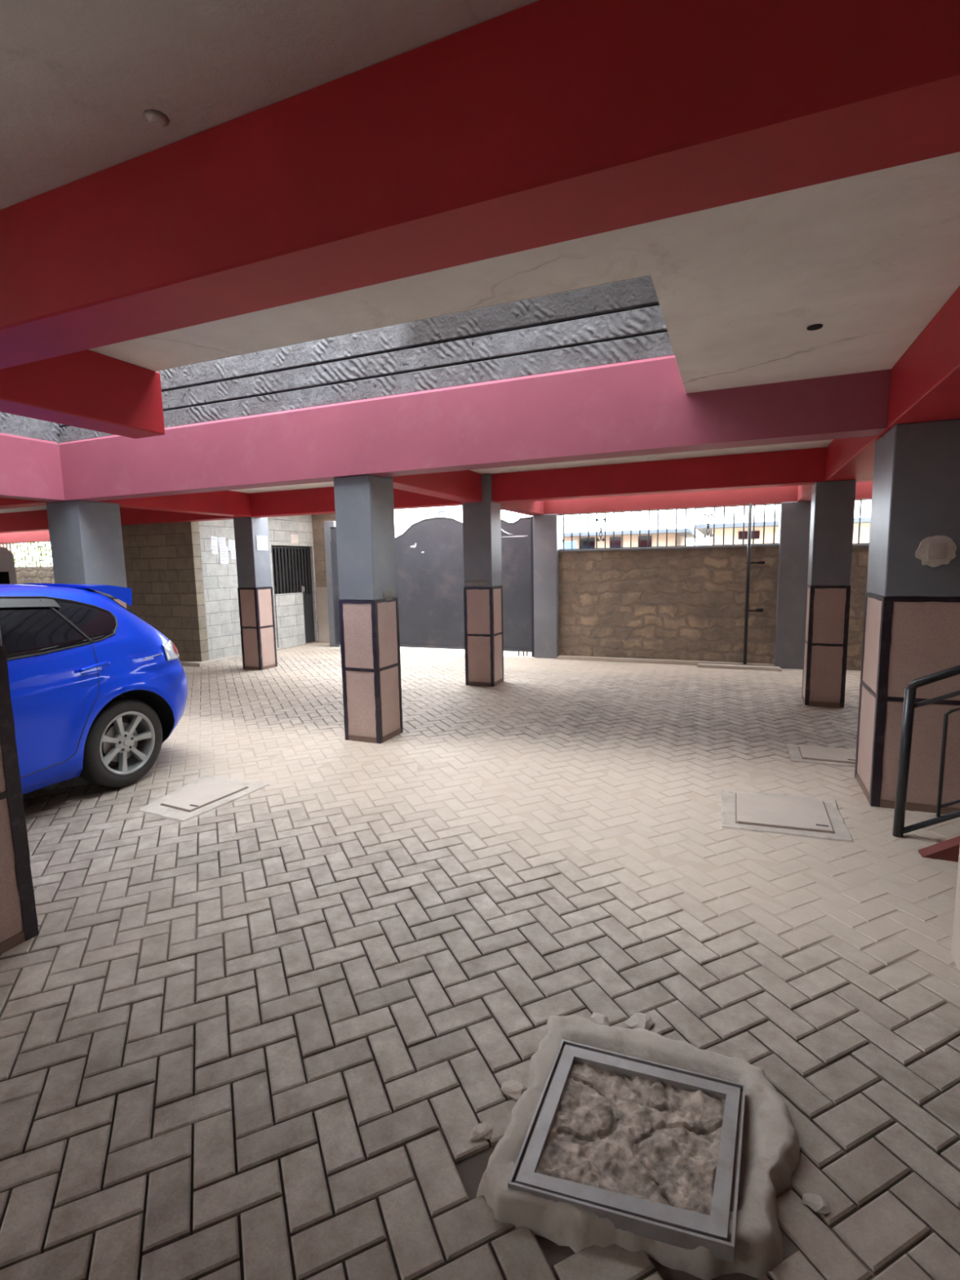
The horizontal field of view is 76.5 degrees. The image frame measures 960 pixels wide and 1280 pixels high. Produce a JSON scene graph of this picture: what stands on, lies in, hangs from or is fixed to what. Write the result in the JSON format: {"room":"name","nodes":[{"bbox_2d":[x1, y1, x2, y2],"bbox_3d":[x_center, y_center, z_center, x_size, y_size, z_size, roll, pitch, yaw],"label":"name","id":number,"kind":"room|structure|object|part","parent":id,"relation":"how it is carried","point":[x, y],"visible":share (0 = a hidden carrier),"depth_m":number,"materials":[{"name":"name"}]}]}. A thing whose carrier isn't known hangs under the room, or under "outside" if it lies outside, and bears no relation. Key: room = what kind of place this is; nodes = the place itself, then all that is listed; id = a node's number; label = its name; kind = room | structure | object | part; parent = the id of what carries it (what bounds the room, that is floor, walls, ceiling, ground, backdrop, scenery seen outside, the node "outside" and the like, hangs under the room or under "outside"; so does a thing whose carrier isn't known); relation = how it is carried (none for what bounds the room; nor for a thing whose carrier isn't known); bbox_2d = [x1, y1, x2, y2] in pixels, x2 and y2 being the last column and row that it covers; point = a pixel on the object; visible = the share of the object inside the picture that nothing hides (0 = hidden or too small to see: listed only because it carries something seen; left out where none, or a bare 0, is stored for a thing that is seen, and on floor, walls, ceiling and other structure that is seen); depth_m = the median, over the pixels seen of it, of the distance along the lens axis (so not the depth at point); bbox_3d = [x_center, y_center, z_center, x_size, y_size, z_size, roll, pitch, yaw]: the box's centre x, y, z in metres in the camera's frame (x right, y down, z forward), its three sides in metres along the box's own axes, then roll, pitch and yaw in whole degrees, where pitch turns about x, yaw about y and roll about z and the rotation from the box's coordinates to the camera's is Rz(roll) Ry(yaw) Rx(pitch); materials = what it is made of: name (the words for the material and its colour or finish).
{"room":"covered parking area","nodes":[
{"label":"covered parking area","id":0,"kind":"room"},
{"bbox_2d":[0,543,13,555],"bbox_3d":[-14.046,-0.675,9.421,0.200,2.540,12.600,2,8,23],"label":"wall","id":1,"kind":"structure","parent":0,"point":[8,544],"depth_m":14.97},
{"bbox_2d":[0,411,60,443],"bbox_3d":[-4.711,-2.990,5.242,0.200,2.230,1.800,2,8,23],"label":"wall","id":2,"kind":"structure","parent":0,"point":[10,424],"depth_m":5.89,"materials":[{"name":"concrete"}]},
{"bbox_2d":[12,542,52,567],"bbox_3d":[-15.917,-2.867,24.028,12.186,3.387,1.476,2,8,23],"label":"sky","id":3,"kind":"structure","parent":0,"point":[42,549],"depth_m":24.94,"materials":[{"name":"white"}]},
{"bbox_2d":[15,566,54,583],"bbox_3d":[-9.153,-0.841,13.681,5.550,1.620,0.200,2,8,23],"label":"wall","id":4,"kind":"structure","parent":0,"point":[43,575],"depth_m":13.92,"materials":[{"name":"stone"}]},
{"bbox_2d":[0,541,51,567],"bbox_3d":[-9.898,-1.949,13.824,3.800,0.570,0.039,2,8,23],"label":"fence","id":5,"kind":"object","parent":4,"relation":"in","point":[38,546],"visible":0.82,"depth_m":14.00,"materials":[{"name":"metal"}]},
{"bbox_2d":[80,669,100,675],"bbox_3d":[-2.486,0.212,3.889,0.007,0.023,0.130,1,8,20],"label":"door handle","id":6,"kind":"object","parent":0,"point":[86,672],"depth_m":3.89,"materials":[{"name":"blue paint"}]},
{"bbox_2d":[121,521,208,661],"bbox_3d":[-5.865,-0.914,10.054,3.300,2.540,0.150,2,8,23],"label":"wall","id":7,"kind":"structure","parent":0,"point":[163,566],"depth_m":9.57,"materials":[{"name":"beige brick"}]},
{"bbox_2d":[198,514,318,659],"bbox_3d":[-3.836,-1.035,10.781,0.180,2.520,2.770,2,8,23],"label":"wall","id":8,"kind":"structure","parent":0,"point":[220,586],"depth_m":10.09,"materials":[{"name":"grey brick"}]},
{"bbox_2d":[210,536,217,549],"bbox_3d":[-4.217,-1.542,9.654,0.003,0.214,0.153,2,8,23],"label":"notice","id":9,"kind":"object","parent":8,"relation":"attached to","point":[214,540],"visible":1,"depth_m":9.65,"materials":[{"name":"paper"}]},
{"bbox_2d":[211,549,217,554],"bbox_3d":[-4.214,-1.403,9.672,0.003,0.070,0.120,2,8,23],"label":"notice","id":10,"kind":"object","parent":8,"relation":"attached to","point":[214,551],"visible":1,"depth_m":9.67,"materials":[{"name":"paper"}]},
{"bbox_2d":[217,537,226,547],"bbox_3d":[-4.154,-1.571,9.799,0.003,0.172,0.162,2,8,23],"label":"notice","id":11,"kind":"object","parent":8,"relation":"attached to","point":[221,540],"visible":1,"depth_m":9.79,"materials":[{"name":"paper"}]},
{"bbox_2d":[219,546,228,564],"bbox_3d":[-4.140,-1.375,9.841,0.003,0.283,0.176,2,8,23],"label":"notice","id":12,"kind":"object","parent":8,"relation":"attached to","point":[223,549],"visible":1,"depth_m":9.84,"materials":[{"name":"paper"}]},
{"bbox_2d":[228,539,235,550],"bbox_3d":[-4.078,-1.556,9.988,0.003,0.193,0.157,2,8,23],"label":"notice","id":13,"kind":"object","parent":8,"relation":"attached to","point":[231,542],"visible":1,"depth_m":9.98,"materials":[{"name":"paper"}]},
{"bbox_2d":[230,549,235,559],"bbox_3d":[-4.042,-1.427,10.077,0.003,0.166,0.225,2,8,23],"label":"notice","id":14,"kind":"object","parent":8,"relation":"attached to","point":[233,551],"visible":0.48,"depth_m":10.02,"materials":[{"name":"paper"}]},
{"bbox_2d":[271,546,315,642],"bbox_3d":[-3.544,-0.822,11.525,0.040,1.860,1.145,2,8,23],"label":"door","id":15,"kind":"structure","parent":8,"relation":"in","point":[307,598],"depth_m":11.69,"materials":[{"name":"black metal"}]},
{"bbox_2d":[290,534,298,543],"bbox_3d":[-3.477,-1.897,11.405,0.002,0.160,0.220,2,8,23],"label":"sign plate","id":16,"kind":"object","parent":8,"relation":"attached to","point":[294,538],"visible":1,"depth_m":11.40,"materials":[{"name":"white paper"}]},
{"bbox_2d":[271,513,335,642],"bbox_3d":[-4.327,-1.248,12.554,4.200,2.520,0.150,2,8,23],"label":"wall","id":17,"kind":"structure","parent":0,"point":[317,520],"depth_m":11.96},
{"bbox_2d":[315,586,329,643],"bbox_3d":[-2.822,-0.484,11.934,0.880,1.100,0.015,2,8,23],"label":"trim","id":18,"kind":"structure","parent":17,"relation":"attached to","point":[322,592],"depth_m":12.04,"materials":[{"name":"concrete"}]},
{"bbox_2d":[58,275,674,442],"bbox_3d":[-1.434,-3.056,4.934,6.480,2.311,0.187,2,8,23],"label":"wall","id":19,"kind":"structure","parent":0,"point":[623,321],"depth_m":4.51,"materials":[{"name":"stone"}]},
{"bbox_2d":[0,643,959,1279],"bbox_3d":[-3.916,0.909,5.374,21.704,0.031,12.604,2,8,23],"label":"floor","id":20,"kind":"structure","parent":0,"point":[267,1033],"depth_m":2.25,"materials":[{"name":"concrete"}]},
{"bbox_2d":[0,546,17,584],"bbox_3d":[-10.073,-0.564,10.247,4.606,1.920,1.700,2,8,23],"label":"minibus","id":21,"kind":"object","parent":20,"relation":"on","point":[7,568],"visible":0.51,"depth_m":9.92,"materials":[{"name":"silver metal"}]},
{"bbox_2d":[0,628,38,955],"bbox_3d":[-2.073,0.143,2.276,0.360,2.210,0.361,2,8,23],"label":"column","id":22,"kind":"structure","parent":20,"relation":"on","point":[18,914],"depth_m":2.40,"materials":[{"name":"tile"}]},
{"bbox_3d":[-2.052,1.210,2.410,0.355,0.050,0.355,2,8,23],"label":"skirting","id":23,"kind":"part","parent":22,"relation":"part of","materials":[{"name":"brown tile"}]},
{"bbox_2d":[45,499,129,610],"bbox_3d":[-4.190,-0.357,6.596,0.506,2.210,0.471,2,8,23],"label":"column","id":24,"kind":"structure","parent":20,"relation":"on","point":[86,536],"depth_m":6.34,"materials":[{"name":"grey paint"}]},
{"bbox_3d":[-4.180,0.132,6.657,0.506,1.204,0.471,2,8,23],"label":"trim","id":25,"kind":"part","parent":24,"relation":"part of","materials":[{"name":"paint"}]},
{"bbox_2d":[0,583,187,794],"bbox_3d":[-3.655,0.456,3.181,1.960,1.405,4.274,1,8,20],"label":"car","id":26,"kind":"object","parent":20,"relation":"on","point":[97,691],"visible":0.96,"depth_m":3.93,"materials":[{"name":"blue paint"}]},
{"bbox_3d":[-2.468,0.172,3.897,0.022,0.043,0.211,1,8,19],"label":"door handle","id":27,"kind":"part","parent":26,"relation":"part of","materials":[{"name":"blue paint"}]},
{"bbox_2d":[162,638,178,660],"bbox_3d":[-2.455,0.053,4.737,0.157,0.142,0.691,-7,9,-39],"label":"tail light","id":28,"kind":"object","parent":26,"relation":"attached to","point":[170,652],"depth_m":4.50,"materials":[{"name":"plastic"}]},
{"bbox_2d":[137,773,270,823],"bbox_3d":[-1.843,1.021,3.995,0.611,0.032,0.688,2,8,23],"label":"cover","id":29,"kind":"object","parent":20,"relation":"on","point":[206,793],"visible":1,"depth_m":3.94,"materials":[{"name":"concrete"}]},
{"bbox_3d":[-1.838,1.016,3.996,0.399,0.014,0.450,2,8,23],"label":"lid","id":30,"kind":"part","parent":29,"relation":"part of","materials":[{"name":"concrete"}]},
{"bbox_2d":[179,647,279,666],"bbox_3d":[-5.506,0.228,10.772,3.380,0.060,1.780,2,8,23],"label":"plinth","id":31,"kind":"object","parent":20,"relation":"on","point":[184,663],"visible":0.4,"depth_m":9.55,"materials":[{"name":"concrete"}]},
{"bbox_2d":[233,516,277,670],"bbox_3d":[-3.308,-0.829,8.941,0.346,2.527,0.346,2,8,23],"label":"column","id":32,"kind":"structure","parent":20,"relation":"on","point":[255,589],"depth_m":8.84,"materials":[{"name":"tile"}]},
{"bbox_3d":[-3.295,-0.182,9.022,0.346,1.205,0.346,2,8,23],"label":"trim","id":33,"kind":"part","parent":32,"relation":"part of","materials":[{"name":"tile"}]},
{"bbox_3d":[-3.284,0.395,9.095,0.340,0.050,0.340,2,8,23],"label":"skirting","id":34,"kind":"part","parent":32,"relation":"part of","materials":[{"name":"brown tile"}]},
{"bbox_2d":[256,535,267,551],"bbox_3d":[-3.154,-1.401,8.811,0.002,0.210,0.220,2,8,23],"label":"notice","id":35,"kind":"object","parent":32,"relation":"attached to","point":[262,541],"visible":1,"depth_m":8.81,"materials":[{"name":"paper"}]},
{"bbox_2d":[323,520,340,647],"bbox_3d":[-2.663,-1.030,11.321,0.230,2.310,0.320,2,8,23],"label":"pillar","id":36,"kind":"structure","parent":20,"relation":"on","point":[328,524],"depth_m":11.18,"materials":[{"name":"grey paint"}]},
{"bbox_2d":[333,474,403,743],"bbox_3d":[-0.942,-0.404,5.176,0.368,2.530,0.380,2,8,23],"label":"column","id":37,"kind":"structure","parent":20,"relation":"on","point":[364,505],"depth_m":5.06,"materials":[{"name":"grey paint"}]},
{"bbox_3d":[-0.935,0.243,5.259,0.356,1.205,0.380,2,8,23],"label":"trim","id":38,"kind":"part","parent":37,"relation":"part of","materials":[{"name":"tile"}]},
{"bbox_3d":[-0.924,0.821,5.332,0.350,0.050,0.375,2,8,23],"label":"skirting","id":39,"kind":"part","parent":37,"relation":"part of","materials":[{"name":"brown tile"}]},
{"bbox_2d":[48,355,890,502],"bbox_3d":[-1.027,-1.614,4.932,7.320,0.575,0.230,2,8,23],"label":"beam","id":40,"kind":"structure","parent":37,"relation":"on","point":[643,406],"depth_m":4.38,"materials":[{"name":"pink paint"}]},
{"bbox_2d":[330,515,534,657],"bbox_3d":[-0.888,-0.911,10.263,3.825,2.268,0.080,2,8,23],"label":"gate","id":41,"kind":"object","parent":20,"relation":"on","point":[429,556],"visible":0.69,"depth_m":10.14,"materials":[{"name":"grey metal"}]},
{"bbox_3d":[-1.296,-0.964,10.429,2.943,2.188,0.043,2,8,23],"label":"frame","id":42,"kind":"part","parent":41,"relation":"part of","materials":[{"name":"grey paint"}]},
{"bbox_3d":[0.439,-0.870,9.712,0.800,2.113,0.043,2,8,23],"label":"frame","id":43,"kind":"part","parent":41,"relation":"part of","materials":[{"name":"grey paint"}]},
{"bbox_3d":[0.845,-0.821,9.547,0.070,2.200,0.080,2,8,23],"label":"post","id":44,"kind":"part","parent":41,"relation":"part of","materials":[{"name":"metal"}]},
{"bbox_2d":[469,1121,493,1140],"bbox_3d":[0.001,1.286,1.590,0.068,0.020,0.046,-5,8,-26],"label":"chunk","id":45,"kind":"object","parent":20,"relation":"on","point":[483,1131],"visible":1,"depth_m":1.58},
{"bbox_2d":[462,473,503,686],"bbox_3d":[0.036,-0.706,7.442,0.376,2.527,0.368,2,8,23],"label":"column","id":46,"kind":"structure","parent":20,"relation":"on","point":[482,521],"depth_m":7.32,"materials":[{"name":"grey paint"}]},
{"bbox_3d":[0.051,-0.061,7.528,0.376,1.205,0.356,2,8,23],"label":"trim","id":47,"kind":"part","parent":46,"relation":"part of","materials":[{"name":"tile"}]},
{"bbox_3d":[0.062,0.517,7.601,0.370,0.050,0.350,2,8,23],"label":"skirting","id":48,"kind":"part","parent":46,"relation":"part of","materials":[{"name":"brown tile"}]},
{"bbox_2d":[500,1080,524,1100],"bbox_3d":[0.093,1.267,1.720,0.069,0.023,0.056,2,8,23],"label":"chunk","id":49,"kind":"object","parent":20,"relation":"on","point":[514,1089],"visible":0.88,"depth_m":1.71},
{"bbox_2d":[533,514,563,658],"bbox_3d":[1.075,-0.826,9.514,0.370,2.210,0.400,2,8,23],"label":"pillar","id":50,"kind":"structure","parent":20,"relation":"on","point":[548,529],"depth_m":9.33,"materials":[{"name":"grey paint"}]},
{"bbox_2d":[591,1012,609,1026],"bbox_3d":[0.387,1.230,1.960,0.057,0.025,0.086,-1,7,-2],"label":"chunk","id":51,"kind":"object","parent":20,"relation":"on","point":[598,1018],"visible":0.59,"depth_m":1.96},
{"bbox_2d":[475,1014,799,1279],"bbox_3d":[0.430,1.258,1.568,0.758,0.080,0.662,2,8,23],"label":"cover","id":52,"kind":"object","parent":20,"relation":"on","point":[677,1153],"visible":1,"depth_m":1.48,"materials":[{"name":"concrete"}]},
{"bbox_3d":[0.392,1.244,1.524,0.508,0.038,0.485,2,8,23],"label":"steel frame","id":53,"kind":"part","parent":52,"relation":"part of","materials":[{"name":"grey metal"}]},
{"bbox_3d":[0.392,1.245,1.524,0.416,0.031,0.393,2,8,23],"label":"lid","id":54,"kind":"part","parent":52,"relation":"part of","materials":[{"name":"concrete"}]},
{"bbox_2d":[623,1012,654,1030],"bbox_3d":[0.512,1.226,1.949,0.099,0.032,0.067,-6,9,-34],"label":"chunk","id":55,"kind":"object","parent":20,"relation":"on","point":[637,1020],"visible":0.81,"depth_m":1.94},
{"bbox_2d":[556,655,781,671],"bbox_3d":[2.598,0.332,8.745,3.100,0.065,0.320,2,8,23],"label":"kerb","id":56,"kind":"object","parent":20,"relation":"on","point":[713,664],"visible":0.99,"depth_m":8.62,"materials":[{"name":"concrete"}]},
{"bbox_2d":[720,789,853,842],"bbox_3d":[1.758,1.006,3.554,0.666,0.032,0.665,2,8,23],"label":"cover","id":57,"kind":"object","parent":20,"relation":"on","point":[817,818],"visible":1,"depth_m":3.49,"materials":[{"name":"concrete"}]},
{"bbox_3d":[1.760,1.001,3.553,0.480,0.014,0.490,2,8,23],"label":"lid","id":58,"kind":"part","parent":57,"relation":"part of","materials":[{"name":"concrete"}]},
{"bbox_2d":[774,501,811,669],"bbox_3d":[4.209,-0.724,8.211,0.360,2.210,0.400,2,8,23],"label":"pillar","id":59,"kind":"structure","parent":20,"relation":"on","point":[794,517],"depth_m":8.03,"materials":[{"name":"grey paint"}]},
{"bbox_2d":[801,1193,830,1213],"bbox_3d":[0.773,1.295,1.399,0.058,0.018,0.042,3,8,31],"label":"chunk","id":60,"kind":"object","parent":20,"relation":"on","point":[818,1203],"visible":1,"depth_m":1.40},
{"bbox_2d":[786,743,856,767],"bbox_3d":[2.607,0.862,4.570,0.540,0.032,0.473,2,8,23],"label":"cover","id":61,"kind":"object","parent":20,"relation":"on","point":[841,757],"visible":0.67,"depth_m":4.53,"materials":[{"name":"concrete"}]},
{"bbox_3d":[2.610,0.857,4.570,0.360,0.014,0.320,2,8,23],"label":"lid","id":62,"kind":"part","parent":61,"relation":"part of","materials":[{"name":"concrete"}]},
{"bbox_2d":[801,479,856,707],"bbox_3d":[3.479,-0.602,6.075,0.346,2.527,0.346,2,8,23],"label":"column","id":63,"kind":"structure","parent":20,"relation":"on","point":[833,502],"depth_m":5.95,"materials":[{"name":"brown tile"}]},
{"bbox_3d":[3.503,0.622,6.229,0.340,0.050,0.340,2,8,23],"label":"skirting","id":64,"kind":"part","parent":63,"relation":"part of","materials":[{"name":"brown tile"}]},
{"bbox_3d":[3.491,0.044,6.156,0.346,1.205,0.346,2,8,23],"label":"trim","id":65,"kind":"part","parent":63,"relation":"part of","materials":[{"name":"tile"}]},
{"bbox_2d":[854,418,959,814],"bbox_3d":[2.662,-0.121,3.641,0.536,2.210,0.546,2,8,23],"label":"column","id":66,"kind":"structure","parent":20,"relation":"on","point":[911,631],"depth_m":3.45,"materials":[{"name":"grey paint"}]},
{"bbox_3d":[2.671,0.346,3.700,0.536,1.250,0.546,2,8,23],"label":"trim","id":67,"kind":"part","parent":66,"relation":"part of","materials":[{"name":"tile"}]},
{"bbox_3d":[2.683,0.946,3.775,0.530,0.050,0.540,2,8,23],"label":"skirting","id":68,"kind":"part","parent":66,"relation":"part of","materials":[{"name":"brown tile"}]},
{"bbox_2d":[915,535,956,567],"bbox_3d":[2.509,-0.487,3.345,0.186,0.174,0.034,2,8,23],"label":"plaster","id":69,"kind":"object","parent":66,"relation":"attached to","point":[935,551],"visible":1,"depth_m":3.34,"materials":[{"name":"paint"}]},
{"bbox_2d":[926,542,947,559],"bbox_3d":[2.511,-0.488,3.342,0.090,0.090,0.014,2,8,23],"label":"switch plate","id":70,"kind":"object","parent":69,"relation":"attached to","point":[934,550],"depth_m":3.33,"materials":[{"name":"plastic"}]},
{"bbox_2d":[892,665,959,837],"bbox_3d":[2.954,0.285,2.830,1.662,1.586,0.046,2,8,23],"label":"stair railing","id":71,"kind":"object","parent":20,"relation":"on","point":[909,704],"visible":1,"depth_m":3.14,"materials":[{"name":"metal"}]},
{"bbox_3d":[2.221,0.648,3.186,0.058,0.806,0.046,2,8,23],"label":"post","id":72,"kind":"part","parent":71,"relation":"part of","materials":[{"name":"metal"}]},
{"bbox_3d":[2.953,0.610,2.873,1.615,0.908,0.032,2,8,23],"label":"rail","id":73,"kind":"part","parent":71,"relation":"part of","materials":[{"name":"metal"}]},
{"bbox_3d":[2.954,-0.108,2.777,1.645,0.794,0.043,2,8,23],"label":"handrail","id":74,"kind":"part","parent":71,"relation":"part of","materials":[{"name":"metal"}]},
{"bbox_3d":[2.952,0.025,2.796,1.610,0.721,0.024,2,8,23],"label":"rail","id":75,"kind":"part","parent":71,"relation":"part of","materials":[{"name":"paint"}]},
{"bbox_2d":[917,835,959,862],"bbox_3d":[3.009,0.669,2.715,1.750,0.860,0.200,2,8,23],"label":"stairs","id":76,"kind":"structure","parent":20,"relation":"on","point":[947,850],"depth_m":2.98,"materials":[{"name":"red paint"}]},
{"bbox_2d":[0,0,959,513],"bbox_3d":[-3.900,-1.751,5.204,21.900,0.250,13.150,2,8,23],"label":"ceiling","id":77,"kind":"structure","parent":0,"point":[872,258],"depth_m":1.91,"materials":[{"name":"paint"}]},
{"bbox_2d":[0,497,48,509],"bbox_3d":[-8.994,-1.748,8.263,9.950,0.320,0.230,2,8,23],"label":"beam","id":78,"kind":"structure","parent":77,"relation":"attached to","point":[5,503],"depth_m":6.51,"materials":[{"name":"red paint"}]},
{"bbox_2d":[0,530,49,543],"bbox_3d":[-9.197,-2.380,13.456,5.550,0.350,0.230,2,8,23],"label":"beam","id":79,"kind":"structure","parent":77,"relation":"attached to","point":[39,535],"depth_m":13.81,"materials":[{"name":"red paint"}]},
{"bbox_2d":[0,432,64,501],"bbox_3d":[-4.853,-1.538,4.922,0.230,0.575,2.750,2,8,23],"label":"beam","id":80,"kind":"structure","parent":77,"relation":"attached to","point":[30,468],"depth_m":5.87,"materials":[{"name":"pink paint"}]},
{"bbox_2d":[0,349,164,438],"bbox_3d":[-1.998,-1.202,2.827,0.230,0.320,1.030,2,8,23],"label":"beam","id":81,"kind":"structure","parent":77,"relation":"attached to","point":[88,389],"depth_m":2.89,"materials":[{"name":"red paint"}]},
{"bbox_2d":[142,108,169,128],"bbox_3d":[-0.750,-1.203,1.411,0.055,0.015,0.055,2,8,23],"label":"ceiling light","id":82,"kind":"object","parent":77,"relation":"attached to","point":[156,118],"visible":1,"depth_m":1.40,"materials":[{"name":"beige plastic"}]},
{"bbox_2d":[97,490,251,517],"bbox_3d":[-3.778,-1.753,7.491,0.230,0.320,2.370,2,8,23],"label":"beam","id":83,"kind":"structure","parent":77,"relation":"attached to","point":[221,503],"depth_m":7.74,"materials":[{"name":"red paint"}]},
{"bbox_2d":[0,447,873,533],"bbox_3d":[-1.003,-1.837,7.734,18.100,0.320,0.230,2,8,23],"label":"beam","id":84,"kind":"structure","parent":77,"relation":"attached to","point":[797,467],"depth_m":6.70,"materials":[{"name":"red paint"}]},
{"bbox_2d":[392,470,481,502],"bbox_3d":[-0.520,-1.647,6.136,0.230,0.320,2.370,2,8,23],"label":"beam","id":85,"kind":"structure","parent":77,"relation":"attached to","point":[464,486],"depth_m":6.32,"materials":[{"name":"red paint"}]},
{"bbox_2d":[0,0,959,368],"bbox_3d":[-4.764,-1.208,3.300,21.600,0.320,0.230,2,8,23],"label":"beam","id":86,"kind":"structure","parent":77,"relation":"attached to","point":[539,123],"depth_m":1.22,"materials":[{"name":"red paint"}]},
{"bbox_2d":[500,500,543,515],"bbox_3d":[0.468,-1.944,8.358,0.230,0.320,2.070,2,8,23],"label":"beam","id":87,"kind":"structure","parent":77,"relation":"attached to","point":[529,508],"depth_m":8.58,"materials":[{"name":"red paint"}]},
{"bbox_2d":[797,484,812,501],"bbox_3d":[3.855,-1.834,6.949,0.230,0.320,2.070,2,8,23],"label":"beam","id":88,"kind":"structure","parent":77,"relation":"attached to","point":[804,491],"depth_m":7.38,"materials":[{"name":"red paint"}]},
{"bbox_2d":[806,324,822,330],"bbox_3d":[1.522,-1.422,2.766,0.063,0.006,0.063,2,8,23],"label":"conduit opening","id":89,"kind":"object","parent":77,"relation":"attached to","point":[815,326],"visible":1,"depth_m":2.76,"materials":[{"name":"black"}]},
{"bbox_2d":[825,435,883,480],"bbox_3d":[3.038,-1.530,4.656,0.400,0.320,2.370,2,8,23],"label":"beam","id":90,"kind":"structure","parent":77,"relation":"attached to","point":[851,458],"depth_m":4.95,"materials":[{"name":"red paint"}]},
{"bbox_2d":[879,373,893,435],"bbox_3d":[4.351,-1.312,2.712,4.330,0.320,0.230,2,8,23],"label":"beam","id":91,"kind":"structure","parent":77,"relation":"attached to","point":[887,428],"depth_m":3.51,"materials":[{"name":"red paint"}]},
{"bbox_2d":[887,285,959,427],"bbox_3d":[1.965,-1.189,2.103,0.400,0.320,2.750,2,8,23],"label":"beam","id":92,"kind":"structure","parent":77,"relation":"attached to","point":[925,381],"depth_m":2.81,"materials":[{"name":"red paint"}]},
{"bbox_2d":[558,546,869,671],"bbox_3d":[4.809,-0.418,8.011,7.700,1.650,0.220,2,8,23],"label":"wall","id":93,"kind":"structure","parent":0,"point":[686,604],"depth_m":8.71,"materials":[{"name":"stone"}]},
{"bbox_2d":[558,543,869,551],"bbox_3d":[4.791,-1.239,7.903,7.700,0.065,0.270,2,8,23],"label":"trim","id":94,"kind":"structure","parent":93,"relation":"on","point":[770,544],"depth_m":8.57,"materials":[{"name":"grey paint"}]},
{"bbox_2d":[559,503,780,550],"bbox_3d":[2.619,-1.603,8.735,3.030,0.535,0.049,2,8,23],"label":"railing","id":95,"kind":"object","parent":94,"relation":"on","point":[753,505],"visible":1,"depth_m":8.68,"materials":[{"name":"black metal"}]},
{"bbox_2d":[852,498,871,544],"bbox_3d":[5.740,-1.487,7.444,3.010,0.565,0.039,2,8,23],"label":"fence","id":96,"kind":"object","parent":94,"relation":"on","point":[860,502],"visible":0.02,"depth_m":7.79,"materials":[{"name":"black metal"}]},
{"bbox_2d":[742,503,764,664],"bbox_3d":[3.708,-0.743,8.219,0.230,2.155,0.157,2,8,23],"label":"drain pipe","id":97,"kind":"object","parent":93,"relation":"attached to","point":[748,562],"visible":1,"depth_m":8.18,"materials":[{"name":"black metal"}]},
{"bbox_2d":[951,847,959,970],"bbox_3d":[1.798,0.642,2.112,0.165,1.110,0.150,2,8,23],"label":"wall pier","id":98,"kind":"object","parent":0,"point":[955,947],"visible":1,"depth_m":2.22,"materials":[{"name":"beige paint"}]},
{"label":"outside","id":99,"kind":"structure","parent":0,"visible":0},
{"bbox_2d":[305,641,524,652],"bbox_3d":[17.260,-3.941,41.183,120.000,0.100,70.400,2,8,23],"label":"floor","id":100,"kind":"structure","parent":99,"point":[308,642],"depth_m":12.07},
{"bbox_2d":[436,510,444,516],"bbox_3d":[-1.517,-3.322,24.238,0.310,3.618,0.120,2,8,23],"label":"street lamp","id":101,"kind":"object","parent":100,"relation":"on","point":[439,511],"visible":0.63,"depth_m":24.00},
{"bbox_2d":[564,540,576,549],"bbox_3d":[1.558,-1.649,16.640,2.200,2.030,0.110,2,8,23],"label":"banner","id":102,"kind":"object","parent":100,"relation":"on","point":[567,544],"visible":0.07,"depth_m":16.13,"materials":[{"name":"paper"}]},
{"bbox_2d":[564,528,698,548],"bbox_3d":[5.185,-2.540,21.253,4.300,2.550,5.500,2,8,23],"label":"house","id":103,"kind":"structure","parent":100,"relation":"on","point":[680,531],"depth_m":18.95,"materials":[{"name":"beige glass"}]},
{"bbox_2d":[695,517,870,545],"bbox_3d":[11.015,-2.080,16.678,9.400,2.550,5.500,2,8,23],"label":"house","id":104,"kind":"structure","parent":100,"relation":"on","point":[864,522],"depth_m":15.69,"materials":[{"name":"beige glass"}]},
{"bbox_3d":[6.073,-0.019,1.052,0.200,2.540,12.600,2,8,23],"label":"wall","id":105,"kind":"structure","parent":0,"visible":0},
{"bbox_2d":[530,480,872,515],"bbox_3d":[4.517,-2.091,7.894,8.050,0.570,0.230,2,8,23],"label":"beam","id":106,"kind":"structure","parent":105,"relation":"on","point":[864,490],"depth_m":8.49,"materials":[{"name":"red paint"}]}
]}

